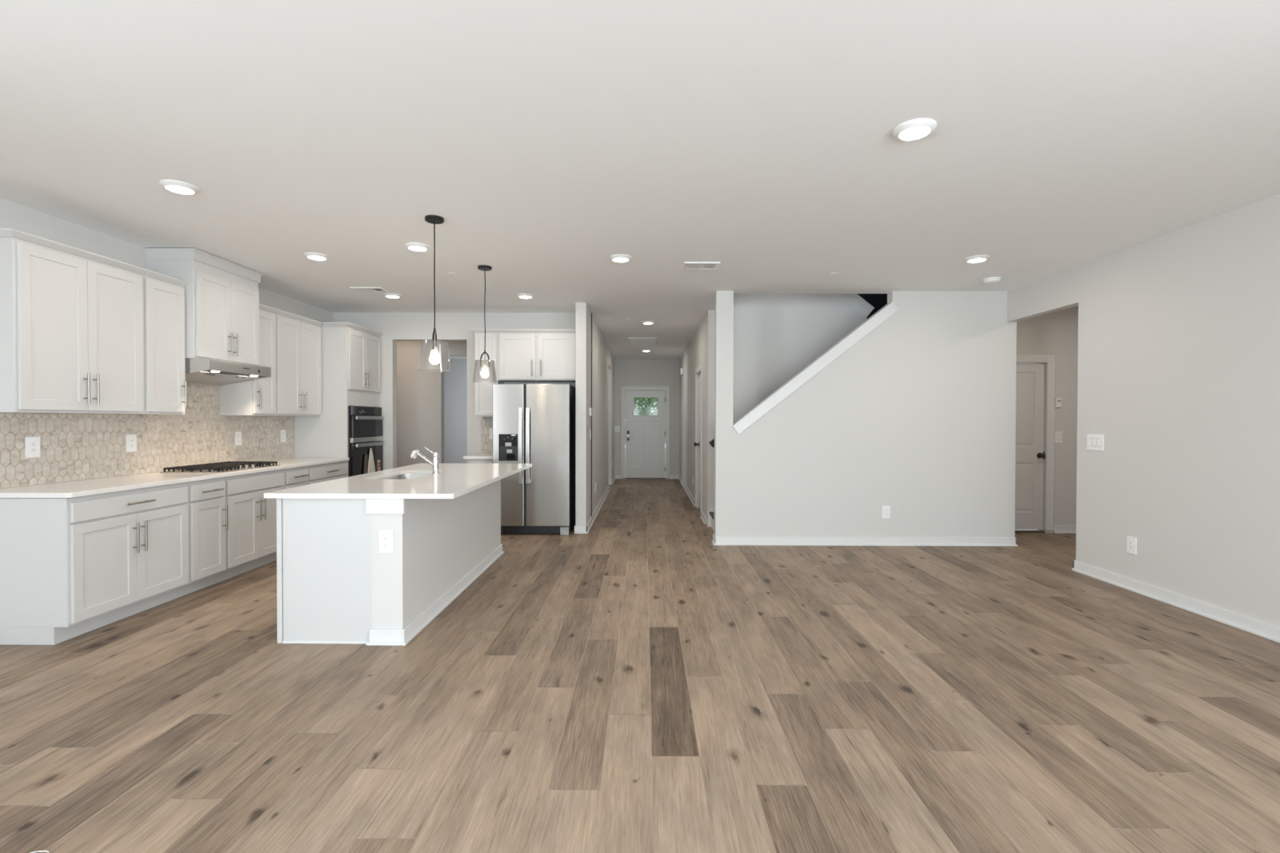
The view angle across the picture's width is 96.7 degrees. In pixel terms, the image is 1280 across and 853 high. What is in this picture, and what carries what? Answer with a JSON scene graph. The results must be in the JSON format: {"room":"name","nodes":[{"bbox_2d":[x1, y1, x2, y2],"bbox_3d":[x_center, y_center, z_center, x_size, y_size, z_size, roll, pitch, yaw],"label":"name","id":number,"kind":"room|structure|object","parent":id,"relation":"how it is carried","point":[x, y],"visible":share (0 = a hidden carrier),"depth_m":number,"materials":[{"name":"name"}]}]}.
{"room":"open-plan kitchen","nodes":[
{"label":"open-plan kitchen","id":0,"kind":"room"},
{"bbox_2d":[0,197,333,488],"bbox_3d":[-4.124,-0.038,0.629,0.140,2.740,13.826,0,1,1],"label":"wall","id":1,"kind":"structure","parent":0,"point":[14,215],"depth_m":4.16,"materials":[{"name":"white paint"}]},
{"bbox_2d":[0,228,146,413],"bbox_3d":[-3.837,-0.628,3.789,0.374,1.078,0.901,0,1,1],"label":"upper cabinet","id":2,"kind":"object","parent":1,"relation":"attached to","point":[71,317],"visible":1,"depth_m":3.67,"materials":[{"name":"grey paint"}]},
{"bbox_2d":[0,382,294,488],"bbox_3d":[-4.011,-0.037,4.974,0.006,0.824,3.206,0,1,1],"label":"backsplash","id":3,"kind":"structure","parent":1,"relation":"attached to","point":[73,446],"depth_m":4.52,"materials":[{"name":"tile"}]},
{"bbox_2d":[25,436,39,457],"bbox_3d":[-4.014,0.137,3.763,0.009,0.137,0.089,0,1,1],"label":"outlet","id":4,"kind":"object","parent":3,"relation":"attached to","point":[32,443],"visible":1,"depth_m":3.76,"materials":[{"name":"white plastic"}]},
{"bbox_2d":[30,442,36,446],"bbox_3d":[-4.011,0.117,3.763,0.002,0.029,0.034,0,1,1],"label":"receptacle","id":5,"kind":"object","parent":4,"relation":"attached to","point":[32,444],"depth_m":3.76,"materials":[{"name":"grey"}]},
{"bbox_2d":[31,448,36,452],"bbox_3d":[-4.011,0.157,3.763,0.002,0.029,0.034,0,1,1],"label":"receptacle","id":6,"kind":"object","parent":4,"relation":"attached to","point":[33,450],"depth_m":3.76,"materials":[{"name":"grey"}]},
{"bbox_2d":[125,434,137,452],"bbox_3d":[-4.007,0.131,4.485,0.009,0.137,0.089,0,1,1],"label":"outlet","id":7,"kind":"object","parent":3,"relation":"attached to","point":[131,439],"visible":1,"depth_m":4.48,"materials":[{"name":"white plastic"}]},
{"bbox_2d":[235,431,241,445],"bbox_3d":[-3.996,0.119,5.665,0.012,0.137,0.089,0,1,1],"label":"light switch","id":8,"kind":"object","parent":3,"relation":"attached to","point":[237,434],"visible":1,"depth_m":5.66,"materials":[{"name":"white plastic"}]},
{"bbox_2d":[280,430,285,442],"bbox_3d":[-3.990,0.106,6.367,0.012,0.137,0.089,0,1,1],"label":"light switch","id":9,"kind":"object","parent":3,"relation":"attached to","point":[282,432],"visible":1,"depth_m":6.36,"materials":[{"name":"white plastic"}]},
{"bbox_2d":[133,269,187,414],"bbox_3d":[-3.831,-0.635,4.434,0.374,1.078,0.386,0,1,1],"label":"upper cabinet","id":10,"kind":"object","parent":1,"relation":"attached to","point":[164,383],"visible":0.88,"depth_m":4.40,"materials":[{"name":"grey paint"}]},
{"bbox_2d":[144,248,262,365],"bbox_3d":[-3.789,-1.005,5.025,0.447,0.890,0.822,0,1,1],"label":"upper cabinet","id":11,"kind":"object","parent":1,"relation":"attached to","point":[222,316],"visible":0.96,"depth_m":4.84,"materials":[{"name":"grey paint"}]},
{"bbox_2d":[185,358,271,385],"bbox_3d":[-3.754,-0.471,5.019,0.503,0.175,0.772,0,1,1],"label":"range hood","id":12,"kind":"object","parent":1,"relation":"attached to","point":[209,371],"visible":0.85,"depth_m":4.95,"materials":[{"name":"grey metal"}]},
{"bbox_2d":[218,303,278,415],"bbox_3d":[-3.821,-0.647,5.587,0.374,1.078,0.349,0,1,1],"label":"upper cabinet","id":13,"kind":"object","parent":1,"relation":"attached to","point":[255,397],"visible":0.59,"depth_m":5.51,"materials":[{"name":"grey paint"}]},
{"bbox_2d":[269,309,322,416],"bbox_3d":[-3.816,-0.653,6.165,0.374,1.078,0.805,0,1,1],"label":"upper cabinet","id":14,"kind":"object","parent":1,"relation":"attached to","point":[298,338],"visible":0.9,"depth_m":6.10,"materials":[{"name":"grey paint"}]},
{"bbox_2d":[396,341,466,467],"bbox_3d":[-2.836,-0.123,8.745,4.175,2.740,0.120,0,1,1],"label":"wall","id":15,"kind":"structure","parent":0,"point":[420,393],"depth_m":8.69,"materials":[{"name":"white paint"}]},
{"bbox_2d":[333,312,591,508],"bbox_3d":[-2.314,-0.108,7.466,3.359,2.740,0.120,0,1,1],"label":"wall","id":16,"kind":"structure","parent":0,"point":[394,327],"depth_m":7.40,"materials":[{"name":"white paint"}]},
{"bbox_2d":[480,417,493,453],"bbox_3d":[-1.901,0.115,7.401,0.331,0.475,0.006,0,1,1],"label":"backsplash","id":17,"kind":"structure","parent":16,"relation":"attached to","point":[486,423],"depth_m":7.40,"materials":[{"name":"tile"}]},
{"bbox_2d":[489,428,493,439],"bbox_3d":[-1.910,0.093,7.392,0.089,0.137,0.009,0,1,1],"label":"outlet","id":18,"kind":"object","parent":17,"relation":"attached to","point":[491,429],"visible":0.6,"depth_m":7.39,"materials":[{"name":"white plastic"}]},
{"bbox_2d":[471,328,504,417],"bbox_3d":[-1.926,-0.664,7.213,0.324,1.082,0.364,0,1,1],"label":"upper cabinet","id":19,"kind":"object","parent":16,"relation":"attached to","point":[483,391],"visible":0.75,"depth_m":7.05,"materials":[{"name":"grey paint"}]},
{"bbox_2d":[497,328,575,382],"bbox_3d":[-1.262,-0.888,7.192,1.000,0.630,0.391,0,1,1],"label":"upper cabinet","id":20,"kind":"object","parent":16,"relation":"attached to","point":[524,355],"visible":0.88,"depth_m":7.04,"materials":[{"name":"grey paint"}]},
{"bbox_2d":[444,359,679,479],"bbox_3d":[-1.987,-0.169,13.153,6.035,2.740,0.140,0,1,1],"label":"wall","id":21,"kind":"structure","parent":0,"point":[627,372],"depth_m":13.07,"materials":[{"name":"white paint"}]},
{"bbox_2d":[614,426,620,431],"bbox_3d":[-0.522,0.057,13.066,0.135,0.137,0.012,0,1,1],"label":"light switch","id":22,"kind":"object","parent":21,"relation":"attached to","point":[617,428],"visible":1,"depth_m":13.07,"materials":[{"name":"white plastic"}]},
{"bbox_2d":[621,386,669,479],"bbox_3d":[0.124,0.141,13.105,1.109,2.130,0.169,0,1,1],"label":"door","id":23,"kind":"structure","parent":21,"relation":"in","point":[645,439],"depth_m":13.09,"materials":[{"name":"white paint"}]},
{"bbox_2d":[614,475,679,479],"bbox_3d":[0.160,1.160,13.065,1.495,0.092,0.027,0,1,1],"label":"baseboard","id":24,"kind":"structure","parent":21,"relation":"attached to","point":[616,477],"depth_m":13.06,"materials":[{"name":"white paint"}]},
{"bbox_2d":[575,302,614,525],"bbox_3d":[-0.675,-0.132,9.916,0.125,2.740,6.310,0,1,1],"label":"wall","id":25,"kind":"structure","parent":0,"point":[602,380],"depth_m":7.53,"materials":[{"name":"white paint"}]},
{"bbox_2d":[589,407,591,416],"bbox_3d":[-0.624,-0.184,7.179,0.025,0.104,0.100,0,1,1],"label":"thermostat","id":26,"kind":"object","parent":25,"relation":"attached to","point":[590,408],"visible":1,"depth_m":7.13,"materials":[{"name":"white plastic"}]},
{"bbox_2d":[573,475,615,533],"bbox_3d":[-0.671,1.192,9.917,0.166,0.092,6.337,0,1,1],"label":"baseboard","id":27,"kind":"structure","parent":25,"relation":"attached to","point":[577,529],"depth_m":7.62,"materials":[{"name":"white paint"}]},
{"bbox_2d":[0,0,1279,359],"bbox_3d":[0.333,-1.570,3.421,10.840,0.280,19.520,0,1,1],"label":"ceiling","id":28,"kind":"structure","parent":0,"point":[550,140],"depth_m":2.80,"materials":[{"name":"white paint"}]},
{"bbox_2d":[159,179,199,195],"bbox_3d":[-2.746,-1.421,3.396,0.189,0.027,0.189,0,1,1],"label":"recessed light","id":29,"kind":"object","parent":28,"relation":"in","point":[175,186],"visible":1,"depth_m":3.36,"materials":[{"name":"white plastic"}]},
{"bbox_2d":[303,252,329,260],"bbox_3d":[-2.739,-1.436,4.823,0.189,0.027,0.189,0,1,1],"label":"recessed light","id":30,"kind":"object","parent":28,"relation":"in","point":[313,255],"visible":1,"depth_m":4.78,"materials":[{"name":"white plastic"}]},
{"bbox_2d":[349,287,388,292],"bbox_3d":[-2.879,-1.458,6.060,0.330,0.012,0.185,0,1,1],"label":"ceiling vent","id":31,"kind":"object","parent":28,"relation":"in","point":[357,289],"visible":1,"depth_m":6.06,"materials":[{"name":"white plastic"}]},
{"bbox_2d":[382,293,401,297],"bbox_3d":[-2.756,-1.453,6.337,0.189,0.027,0.189,0,1,1],"label":"recessed light","id":32,"kind":"object","parent":28,"relation":"in","point":[387,295],"visible":1,"depth_m":6.29,"materials":[{"name":"white plastic"}]},
{"bbox_2d":[404,242,430,251],"bbox_3d":[-1.782,-1.432,4.557,0.189,0.027,0.189,0,1,1],"label":"recessed light","id":33,"kind":"object","parent":28,"relation":"in","point":[417,246],"visible":1,"depth_m":4.51,"materials":[{"name":"white plastic"}]},
{"bbox_2d":[417,214,450,371],"bbox_3d":[-1.420,-0.913,3.933,0.215,1.050,0.215,0,1,-5],"label":"pendant light","id":34,"kind":"object","parent":28,"relation":"hanging from","point":[434,358],"visible":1,"depth_m":3.92,"materials":[{"name":"black metal"}]},
{"bbox_2d":[431,333,437,352],"bbox_3d":[-1.421,-0.594,3.937,0.040,0.161,0.040,0,1,-5],"label":"socket","id":35,"kind":"object","parent":34,"relation":"attached to","point":[434,335],"depth_m":3.92,"materials":[{"name":"silver metal"}]},
{"bbox_2d":[472,265,497,382],"bbox_3d":[-1.412,-0.927,5.180,0.215,1.050,0.215,0,1,-11],"label":"pendant light","id":36,"kind":"object","parent":28,"relation":"hanging from","point":[485,373],"visible":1,"depth_m":5.17,"materials":[{"name":"black metal"}]},
{"bbox_2d":[482,353,487,368],"bbox_3d":[-1.413,-0.608,5.183,0.040,0.161,0.040,0,1,-11],"label":"socket","id":37,"kind":"object","parent":36,"relation":"attached to","point":[484,366],"depth_m":5.18,"materials":[{"name":"silver metal"}]},
{"bbox_2d":[516,293,533,298],"bbox_3d":[-1.275,-1.450,6.341,0.189,0.027,0.189,0,1,1],"label":"recessed light","id":38,"kind":"object","parent":28,"relation":"in","point":[525,295],"visible":1,"depth_m":6.29,"materials":[{"name":"white plastic"}]},
{"bbox_2d":[609,253,631,262],"bbox_3d":[-0.166,-1.433,4.865,0.189,0.027,0.189,0,1,1],"label":"recessed light","id":39,"kind":"object","parent":28,"relation":"in","point":[619,257],"visible":1,"depth_m":4.82,"materials":[{"name":"white plastic"}]},
{"bbox_2d":[627,337,657,345],"bbox_3d":[0.051,-1.496,10.044,0.500,0.012,0.920,0,1,1],"label":"ceiling vent","id":40,"kind":"object","parent":28,"relation":"in","point":[632,341],"visible":1,"depth_m":10.00,"materials":[{"name":"white plastic"}]},
{"bbox_2d":[641,320,654,324],"bbox_3d":[0.115,-1.466,8.053,0.189,0.027,0.189,0,1,1],"label":"recessed light","id":41,"kind":"object","parent":28,"relation":"in","point":[643,322],"visible":1,"depth_m":8.00,"materials":[{"name":"white plastic"}]},
{"bbox_2d":[683,262,720,270],"bbox_3d":[0.550,-1.442,5.112,0.315,0.012,0.225,0,1,1],"label":"ceiling vent","id":42,"kind":"object","parent":28,"relation":"in","point":[687,265],"visible":1,"depth_m":5.11,"materials":[{"name":"white plastic"}]},
{"bbox_2d":[893,118,937,140],"bbox_3d":[1.309,-1.407,2.714,0.189,0.027,0.189,0,1,1],"label":"recessed light","id":43,"kind":"object","parent":28,"relation":"in","point":[918,128],"visible":1,"depth_m":2.68,"materials":[{"name":"white plastic"}]},
{"bbox_2d":[964,254,990,262],"bbox_3d":[2.880,-1.428,4.866,0.189,0.027,0.189,0,1,1],"label":"recessed light","id":44,"kind":"object","parent":28,"relation":"in","point":[980,258],"visible":1,"depth_m":4.82,"materials":[{"name":"white plastic"}]},
{"bbox_2d":[982,276,1001,284],"bbox_3d":[3.450,-1.425,5.575,0.156,0.045,0.156,0,1,1],"label":"smoke detector","id":45,"kind":"object","parent":28,"relation":"attached to","point":[993,280],"visible":1,"depth_m":5.53,"materials":[{"name":"white plastic"}]},
{"bbox_2d":[0,479,1279,852],"bbox_3d":[0.340,1.310,3.486,10.863,0.001,19.350,0,1,1],"label":"floor","id":46,"kind":"structure","parent":0,"point":[636,682],"depth_m":2.60,"materials":[{"name":"brown wood"}]},
{"bbox_2d":[0,482,188,644],"bbox_3d":[-3.687,0.861,3.841,0.673,0.876,0.894,0,1,1],"label":"base cabinet","id":47,"kind":"object","parent":46,"relation":"on","point":[74,566],"visible":1,"depth_m":3.50,"materials":[{"name":"grey paint"}]},
{"bbox_2d":[0,457,349,497],"bbox_3d":[-3.692,0.392,4.975,0.647,0.030,3.208,0,1,1],"label":"countertop","id":48,"kind":"structure","parent":47,"relation":"on","point":[78,488],"depth_m":4.02,"materials":[{"name":"white stone"}]},
{"bbox_2d":[160,461,279,472],"bbox_3d":[-3.677,0.355,5.035,0.500,0.040,0.765,0,1,1],"label":"gas cooktop","id":49,"kind":"object","parent":48,"relation":"in","point":[228,466],"visible":1,"depth_m":4.89,"materials":[{"name":"black metal"}]},
{"bbox_2d":[177,477,227,598],"bbox_3d":[-3.681,0.854,4.479,0.673,0.876,0.380,0,1,1],"label":"base cabinet","id":50,"kind":"object","parent":46,"relation":"on","point":[207,512],"visible":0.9,"depth_m":4.46,"materials":[{"name":"grey paint"}]},
{"bbox_2d":[215,469,284,583],"bbox_3d":[-3.676,0.848,5.052,0.673,0.876,0.764,0,1,1],"label":"base cabinet","id":51,"kind":"object","parent":46,"relation":"on","point":[251,532],"visible":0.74,"depth_m":4.96,"materials":[{"name":"grey paint"}]},
{"bbox_2d":[275,466,308,560],"bbox_3d":[-3.671,0.842,5.627,0.673,0.876,0.383,0,1,1],"label":"base cabinet","id":52,"kind":"object","parent":46,"relation":"on","point":[299,476],"visible":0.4,"depth_m":5.59,"materials":[{"name":"grey paint"}]},
{"bbox_2d":[307,460,347,484],"bbox_3d":[-3.666,0.835,6.202,0.673,0.876,0.764,0,1,1],"label":"base cabinet","id":53,"kind":"object","parent":46,"relation":"on","point":[321,473],"visible":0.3,"depth_m":6.14,"materials":[{"name":"grey paint"}]},
{"bbox_2d":[293,322,382,476],"bbox_3d":[-3.659,0.031,6.980,0.676,2.468,0.876,0,1,1],"label":"tall cabinet","id":54,"kind":"object","parent":46,"relation":"on","point":[351,353],"visible":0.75,"depth_m":6.58,"materials":[{"name":"grey paint"}]},
{"bbox_2d":[348,405,384,476],"bbox_3d":[-3.632,0.318,6.998,0.671,1.123,0.768,0,1,1],"label":"wall oven","id":55,"kind":"object","parent":54,"relation":"in","point":[365,423],"visible":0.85,"depth_m":6.87,"materials":[{"name":"black glass"}]},
{"bbox_2d":[363,454,368,474],"bbox_3d":[-3.323,0.498,6.891,0.028,0.312,0.098,0,1,1],"label":"dish towel","id":56,"kind":"object","parent":55,"relation":"hanging from","point":[366,464],"visible":0.73,"depth_m":6.89,"materials":[{"name":"grey fabric"}]},
{"bbox_2d":[368,448,375,473],"bbox_3d":[-3.318,0.459,7.030,0.028,0.388,0.173,0,1,1],"label":"dish towel","id":57,"kind":"object","parent":55,"relation":"hanging from","point":[371,463],"visible":0.79,"depth_m":7.02,"materials":[{"name":"beige fabric"}]},
{"bbox_2d":[377,459,380,471],"bbox_3d":[-3.332,0.500,7.260,0.003,0.145,0.070,0,1,1],"label":"paper tag","id":58,"kind":"object","parent":55,"relation":"attached to","point":[379,460],"visible":0.91,"depth_m":7.26,"materials":[{"name":"red paper"}]},
{"bbox_2d":[276,480,504,645],"bbox_3d":[-1.780,0.855,4.578,0.787,0.878,2.379,0,1,1],"label":"kitchen island","id":59,"kind":"object","parent":46,"relation":"on","point":[335,585],"visible":0.92,"depth_m":3.42,"materials":[{"name":"grey paint"}]},
{"bbox_2d":[378,530,393,553],"bbox_3d":[-1.520,0.690,3.406,0.089,0.137,0.009,0,1,1],"label":"outlet","id":60,"kind":"object","parent":59,"relation":"attached to","point":[385,537],"visible":1,"depth_m":3.40,"materials":[{"name":"white plastic"}]},
{"bbox_2d":[382,542,388,547],"bbox_3d":[-1.520,0.710,3.403,0.034,0.029,0.002,0,1,1],"label":"receptacle","id":61,"kind":"object","parent":60,"relation":"attached to","point":[384,544],"depth_m":3.40,"materials":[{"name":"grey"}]},
{"bbox_2d":[382,536,388,541],"bbox_3d":[-1.520,0.670,3.402,0.034,0.029,0.002,0,1,1],"label":"receptacle","id":62,"kind":"object","parent":60,"relation":"attached to","point":[384,538],"depth_m":3.40,"materials":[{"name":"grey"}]},
{"bbox_2d":[263,462,532,498],"bbox_3d":[-1.662,0.399,4.555,1.137,0.030,2.372,0,1,1],"label":"island countertop","id":63,"kind":"structure","parent":59,"relation":"on","point":[453,481],"depth_m":3.85,"materials":[{"name":"white stone"}]},
{"bbox_2d":[380,473,429,479],"bbox_3d":[-1.870,0.510,4.555,0.418,0.191,0.789,0,1,1],"label":"sink","id":64,"kind":"object","parent":63,"relation":"in","point":[410,476],"visible":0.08,"depth_m":4.92,"materials":[{"name":"grey metal"}]},
{"bbox_2d":[409,447,439,474],"bbox_3d":[-1.749,0.274,4.619,0.243,0.219,0.060,0,1,1],"label":"faucet","id":65,"kind":"object","parent":63,"relation":"on","point":[435,463],"visible":1,"depth_m":4.60,"materials":[{"name":"silver metal"}]},
{"bbox_2d":[466,459,493,463],"bbox_3d":[-1.905,0.828,7.076,0.322,0.878,0.651,0,1,1],"label":"base cabinet","id":66,"kind":"object","parent":46,"relation":"on","point":[468,461],"visible":0.1,"depth_m":6.81,"materials":[{"name":"grey paint"}]},
{"bbox_2d":[462,453,493,459],"bbox_3d":[-1.925,0.370,7.092,0.368,0.034,0.630,0,1,1],"label":"countertop","id":67,"kind":"structure","parent":66,"relation":"on","point":[479,455],"depth_m":6.78,"materials":[{"name":"white stone"}]},
{"bbox_2d":[493,383,575,535],"bbox_3d":[-1.265,0.385,6.954,0.894,1.768,0.804,0,1,1],"label":"refrigerator","id":68,"kind":"object","parent":46,"relation":"on","point":[534,424],"visible":0.9,"depth_m":6.62,"materials":[{"name":"silver metal"}]},
{"bbox_2d":[707,506,714,531],"bbox_3d":[1.858,0.422,6.746,2.009,1.709,0.914,0,1,1],"label":"staircase","id":69,"kind":"structure","parent":46,"relation":"on","point":[711,512],"depth_m":7.21,"materials":[{"name":"white paint"}]},
{"bbox_2d":[679,312,706,516],"bbox_3d":[0.945,-0.132,10.194,0.120,2.740,5.726,0,1,1],"label":"wall","id":70,"kind":"structure","parent":0,"point":[695,354],"depth_m":9.48,"materials":[{"name":"white paint"}]},
{"bbox_2d":[680,368,683,374],"bbox_3d":[0.873,-1.151,11.931,0.056,0.130,0.180,0,1,1],"label":"door chime","id":71,"kind":"object","parent":70,"relation":"attached to","point":[681,369],"visible":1,"depth_m":11.84,"materials":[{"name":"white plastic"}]},
{"bbox_2d":[678,475,706,524],"bbox_3d":[0.869,1.192,10.219,0.027,0.092,5.706,0,1,1],"label":"baseboard","id":72,"kind":"structure","parent":70,"relation":"attached to","point":[703,517],"depth_m":9.64,"materials":[{"name":"white paint"}]},
{"bbox_2d":[693,363,702,515],"bbox_3d":[0.876,0.180,8.375,0.114,2.130,0.934,0,1,1],"label":"door","id":73,"kind":"structure","parent":70,"relation":"in","point":[699,368],"depth_m":8.57,"materials":[{"name":"white paint"}]},
{"bbox_2d":[706,293,866,526],"bbox_3d":[1.861,-0.859,7.253,2.002,4.260,0.120,0,1,1],"label":"wall","id":74,"kind":"structure","parent":0,"point":[775,336],"depth_m":7.19,"materials":[{"name":"white paint"}]},
{"bbox_2d":[709,406,755,447],"bbox_3d":[1.665,-0.391,7.140,1.597,1.305,0.112,0,1,1],"label":"handrail","id":75,"kind":"object","parent":74,"relation":"attached to","point":[712,442],"visible":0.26,"depth_m":7.10,"materials":[{"name":"black wood"}]},
{"bbox_2d":[835,293,874,317],"bbox_3d":[2.016,-2.137,7.231,1.870,1.532,0.149,0,1,1],"label":"trim","id":76,"kind":"structure","parent":74,"relation":"attached to","point":[855,301],"depth_m":7.16,"materials":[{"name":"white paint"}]},
{"bbox_2d":[714,290,1016,537],"bbox_3d":[2.430,-0.086,6.194,3.220,2.740,0.130,0,1,1],"label":"wall","id":77,"kind":"structure","parent":0,"point":[916,418],"depth_m":6.13,"materials":[{"name":"white paint"}]},
{"bbox_2d":[732,301,898,434],"bbox_3d":[1.887,-0.629,6.190,1.778,1.428,0.167,0,1,1],"label":"trim","id":78,"kind":"structure","parent":77,"relation":"attached to","point":[886,311],"depth_m":6.11,"materials":[{"name":"white paint"}]},
{"bbox_2d":[711,533,1017,546],"bbox_3d":[2.427,1.238,6.195,3.274,0.092,0.157,0,1,1],"label":"baseboard","id":79,"kind":"structure","parent":77,"relation":"attached to","point":[717,540],"depth_m":6.13,"materials":[{"name":"white paint"}]},
{"bbox_2d":[881,506,890,518],"bbox_3d":[2.653,0.924,6.133,0.089,0.137,0.009,0,1,1],"label":"outlet","id":80,"kind":"object","parent":77,"relation":"attached to","point":[886,510],"visible":1,"depth_m":6.13,"materials":[{"name":"white plastic"}]},
{"bbox_2d":[857,293,887,319],"bbox_3d":[2.582,-1.329,7.404,3.170,5.200,2.319,0,1,1],"label":"wall","id":81,"kind":"structure","parent":0,"point":[877,301],"depth_m":8.45,"materials":[{"name":"black paint"}]},
{"bbox_2d":[1014,355,1055,533],"bbox_3d":[4.482,0.212,6.864,0.960,2.136,0.159,0,1,1],"label":"door","id":82,"kind":"structure","parent":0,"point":[1029,411],"depth_m":6.85,"materials":[{"name":"white paint"}]},
{"bbox_2d":[1007,193,1279,626],"bbox_3d":[4.803,-0.019,0.293,1.840,2.740,13.310,0,1,1],"label":"wall","id":83,"kind":"structure","parent":0,"point":[1179,351],"depth_m":4.16,"materials":[{"name":"white paint"}]},
{"bbox_2d":[1054,431,1062,443],"bbox_3d":[5.017,0.129,6.817,0.089,0.137,0.012,0,1,1],"label":"light switch","id":84,"kind":"object","parent":83,"relation":"attached to","point":[1058,435],"visible":1,"depth_m":6.82,"materials":[{"name":"white plastic"}]},
{"bbox_2d":[1054,398,1062,407],"bbox_3d":[5.008,-0.285,6.809,0.072,0.112,0.021,0,1,1],"label":"alarm keypad","id":85,"kind":"object","parent":83,"relation":"attached to","point":[1058,401],"visible":1,"depth_m":6.80,"materials":[{"name":"white plastic"}]},
{"bbox_2d":[1053,525,1075,533],"bbox_3d":[5.313,1.236,6.820,0.690,0.092,0.027,0,1,1],"label":"baseboard","id":86,"kind":"structure","parent":83,"relation":"attached to","point":[1057,529],"depth_m":6.82,"materials":[{"name":"white paint"}]},
{"bbox_2d":[1086,434,1103,450],"bbox_3d":[3.917,0.136,4.899,0.012,0.137,0.181,0,1,1],"label":"light switch","id":87,"kind":"object","parent":83,"relation":"attached to","point":[1094,442],"visible":1,"depth_m":4.89,"materials":[{"name":"white plastic"}]},
{"bbox_2d":[1126,535,1137,555],"bbox_3d":[3.914,0.945,4.531,0.009,0.137,0.089,0,1,1],"label":"outlet","id":88,"kind":"object","parent":83,"relation":"attached to","point":[1131,542],"visible":1,"depth_m":4.53,"materials":[{"name":"white plastic"}]},
{"bbox_2d":[1071,560,1279,643],"bbox_3d":[3.915,1.312,-0.535,0.137,0.092,11.370,0,1,1],"label":"baseboard","id":89,"kind":"structure","parent":83,"relation":"attached to","point":[1268,631],"depth_m":4.06,"materials":[{"name":"white paint"}]},
{"label":"outside","id":90,"kind":"structure","parent":0,"visible":0},
{"bbox_3d":[0.188,1.324,21.665,16.000,0.180,16.700,0,1,1],"label":"lawn","id":91,"kind":"structure","parent":90,"visible":0},
{"bbox_2d":[625,390,641,415],"bbox_3d":[-0.262,-0.455,18.201,0.664,3.457,0.513,0,1,1],"label":"tree","id":92,"kind":"object","parent":91,"relation":"on","point":[635,398],"visible":0.02,"depth_m":18.07,"materials":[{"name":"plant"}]},
{"bbox_2d":[635,390,659,415],"bbox_3d":[0.262,-0.347,16.991,0.779,3.269,0.598,0,1,1],"label":"tree","id":93,"kind":"object","parent":91,"relation":"on","point":[646,410],"visible":0.22,"depth_m":16.88,"materials":[{"name":"green plant"}]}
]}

